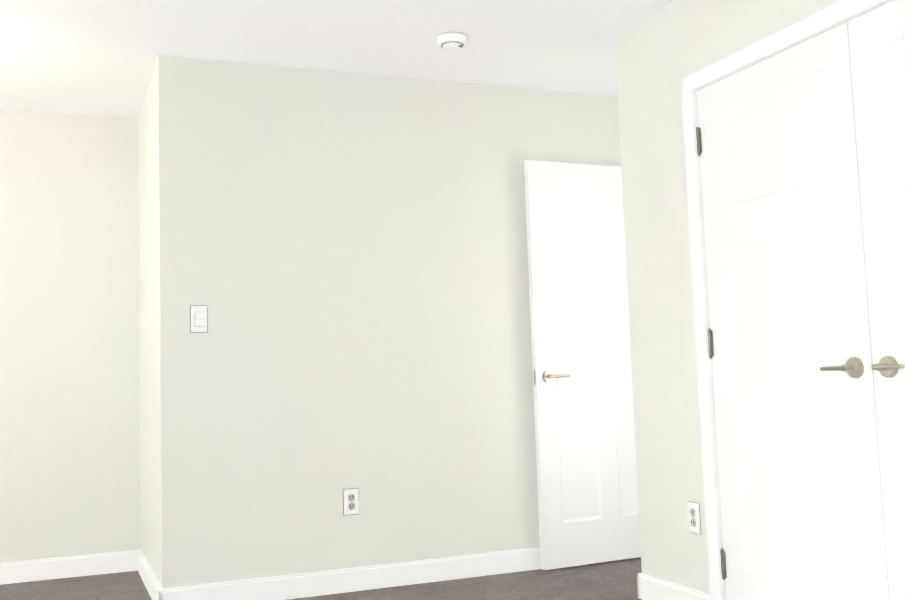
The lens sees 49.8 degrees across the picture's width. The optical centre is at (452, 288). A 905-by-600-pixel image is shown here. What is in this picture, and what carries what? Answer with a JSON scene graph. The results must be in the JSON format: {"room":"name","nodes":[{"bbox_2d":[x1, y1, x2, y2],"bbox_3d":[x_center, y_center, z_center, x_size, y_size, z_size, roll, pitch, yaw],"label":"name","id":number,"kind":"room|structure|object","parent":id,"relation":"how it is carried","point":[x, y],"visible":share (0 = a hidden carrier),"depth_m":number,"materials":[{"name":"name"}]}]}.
{"room":"empty bedroom","nodes":[
{"label":"empty bedroom","id":0,"kind":"room"},
{"bbox_2d":[0,110,140,562],"bbox_3d":[-2.650,0.285,5.056,2.442,2.455,0.250,0,-6,-22],"label":"wall","id":1,"kind":"structure","parent":0,"point":[69,361],"depth_m":5.18,"materials":[{"name":"paint"}]},
{"bbox_2d":[0,551,135,584],"bbox_3d":[-2.546,1.443,4.834,1.912,0.104,0.016,0,-6,-22],"label":"baseboard","id":2,"kind":"structure","parent":1,"relation":"attached to","point":[124,561],"depth_m":5.05,"materials":[{"name":"white wood"}]},
{"bbox_2d":[138,74,156,577],"bbox_3d":[-1.426,0.234,4.960,0.250,2.455,0.863,0,-6,-22],"label":"wall","id":3,"kind":"structure","parent":0,"point":[147,346],"depth_m":4.87,"materials":[{"name":"paint"}]},
{"bbox_2d":[132,550,158,598],"bbox_3d":[-1.459,1.392,4.684,0.016,0.104,1.080,0,-6,-22],"label":"baseboard","id":4,"kind":"structure","parent":3,"relation":"attached to","point":[146,573],"depth_m":4.80,"materials":[{"name":"white wood"}]},
{"bbox_2d":[0,557,641,599],"bbox_3d":[0.122,1.281,2.919,6.050,0.100,6.650,0,-6,-22],"label":"floor","id":5,"kind":"structure","parent":0,"point":[613,580],"depth_m":4.56,"materials":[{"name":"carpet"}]},
{"bbox_2d":[0,0,673,117],"bbox_3d":[0.035,-1.262,3.147,6.050,0.100,6.650,0,-6,-22],"label":"ceiling","id":6,"kind":"structure","parent":0,"point":[90,57],"depth_m":4.28,"materials":[{"name":"paint"}]},
{"bbox_2d":[436,32,467,48],"bbox_3d":[-0.001,-1.085,4.293,0.142,0.046,0.142,0,-6,-22],"label":"smoke detector","id":7,"kind":"object","parent":6,"relation":"attached to","point":[447,40],"visible":0.98,"depth_m":4.25,"materials":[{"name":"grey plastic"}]},
{"bbox_2d":[153,55,620,588],"bbox_3d":[0.430,0.185,5.125,3.808,2.455,0.250,0,-6,-22],"label":"wall","id":8,"kind":"structure","parent":0,"point":[343,256],"depth_m":4.61,"materials":[{"name":"paint"}]},
{"bbox_2d":[190,305,207,332],"bbox_3d":[-1.130,0.134,4.345,0.077,0.122,0.012,0,-6,-22],"label":"light switch","id":9,"kind":"object","parent":8,"relation":"attached to","point":[198,318],"visible":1,"depth_m":4.34,"materials":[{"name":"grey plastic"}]},
{"bbox_2d":[152,547,540,599],"bbox_3d":[-0.069,1.341,4.654,2.564,0.104,0.016,0,-6,-22],"label":"baseboard","id":10,"kind":"structure","parent":8,"relation":"attached to","point":[301,585],"depth_m":4.50,"materials":[{"name":"white wood"}]},
{"bbox_2d":[343,488,358,515],"bbox_3d":[-0.470,0.989,4.529,0.077,0.122,0.011,0,-6,-22],"label":"outlet","id":11,"kind":"object","parent":8,"relation":"attached to","point":[350,501],"visible":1,"depth_m":4.53,"materials":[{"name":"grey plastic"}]},
{"bbox_2d":[524,160,640,569],"bbox_3d":[0.785,0.362,5.024,0.825,2.036,0.157,0,-6,-22],"label":"entry door","id":12,"kind":"structure","parent":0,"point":[588,508],"depth_m":4.97,"materials":[{"name":"white wood"}]},
{"bbox_2d":[615,29,657,577],"bbox_3d":[1.564,0.092,4.523,1.669,2.455,0.120,0,-6,-22],"label":"wall","id":13,"kind":"structure","parent":0,"point":[637,326],"depth_m":4.21,"materials":[{"name":"paint"}]},
{"bbox_2d":[629,0,841,593],"bbox_3d":[1.596,-0.099,2.410,0.120,2.455,3.832,0,-6,-22],"label":"wall","id":14,"kind":"structure","parent":0,"point":[674,43],"depth_m":3.95,"materials":[{"name":"paint"}]},
{"bbox_2d":[637,573,710,599],"bbox_3d":[0.900,1.241,3.916,0.016,0.104,0.470,0,-6,-22],"label":"baseboard","id":15,"kind":"structure","parent":14,"relation":"attached to","point":[650,588],"depth_m":3.99,"materials":[{"name":"white wood"}]},
{"bbox_2d":[687,501,700,534],"bbox_3d":[0.943,0.896,3.819,0.011,0.122,0.077,0,-6,-22],"label":"outlet","id":16,"kind":"object","parent":14,"relation":"attached to","point":[694,520],"visible":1,"depth_m":3.81,"materials":[{"name":"white plastic"}]},
{"bbox_2d":[681,0,892,599],"bbox_3d":[1.331,0.138,3.029,0.137,2.112,1.701,0,-6,-22],"label":"trim","id":17,"kind":"structure","parent":14,"relation":"attached to","point":[823,21],"depth_m":3.71,"materials":[{"name":"white wood"}]},
{"bbox_2d":[696,22,889,599],"bbox_3d":[1.127,0.202,3.376,0.094,2.036,0.802,0,-6,-22],"label":"closet door","id":18,"kind":"structure","parent":14,"relation":"in","point":[790,356],"depth_m":3.33,"materials":[{"name":"white wood"}]},
{"bbox_2d":[848,0,904,599],"bbox_3d":[1.432,0.125,2.635,0.094,2.036,0.802,0,-6,-22],"label":"closet door","id":19,"kind":"structure","parent":14,"relation":"in","point":[877,45],"depth_m":2.95,"materials":[{"name":"white wood"}]}
]}

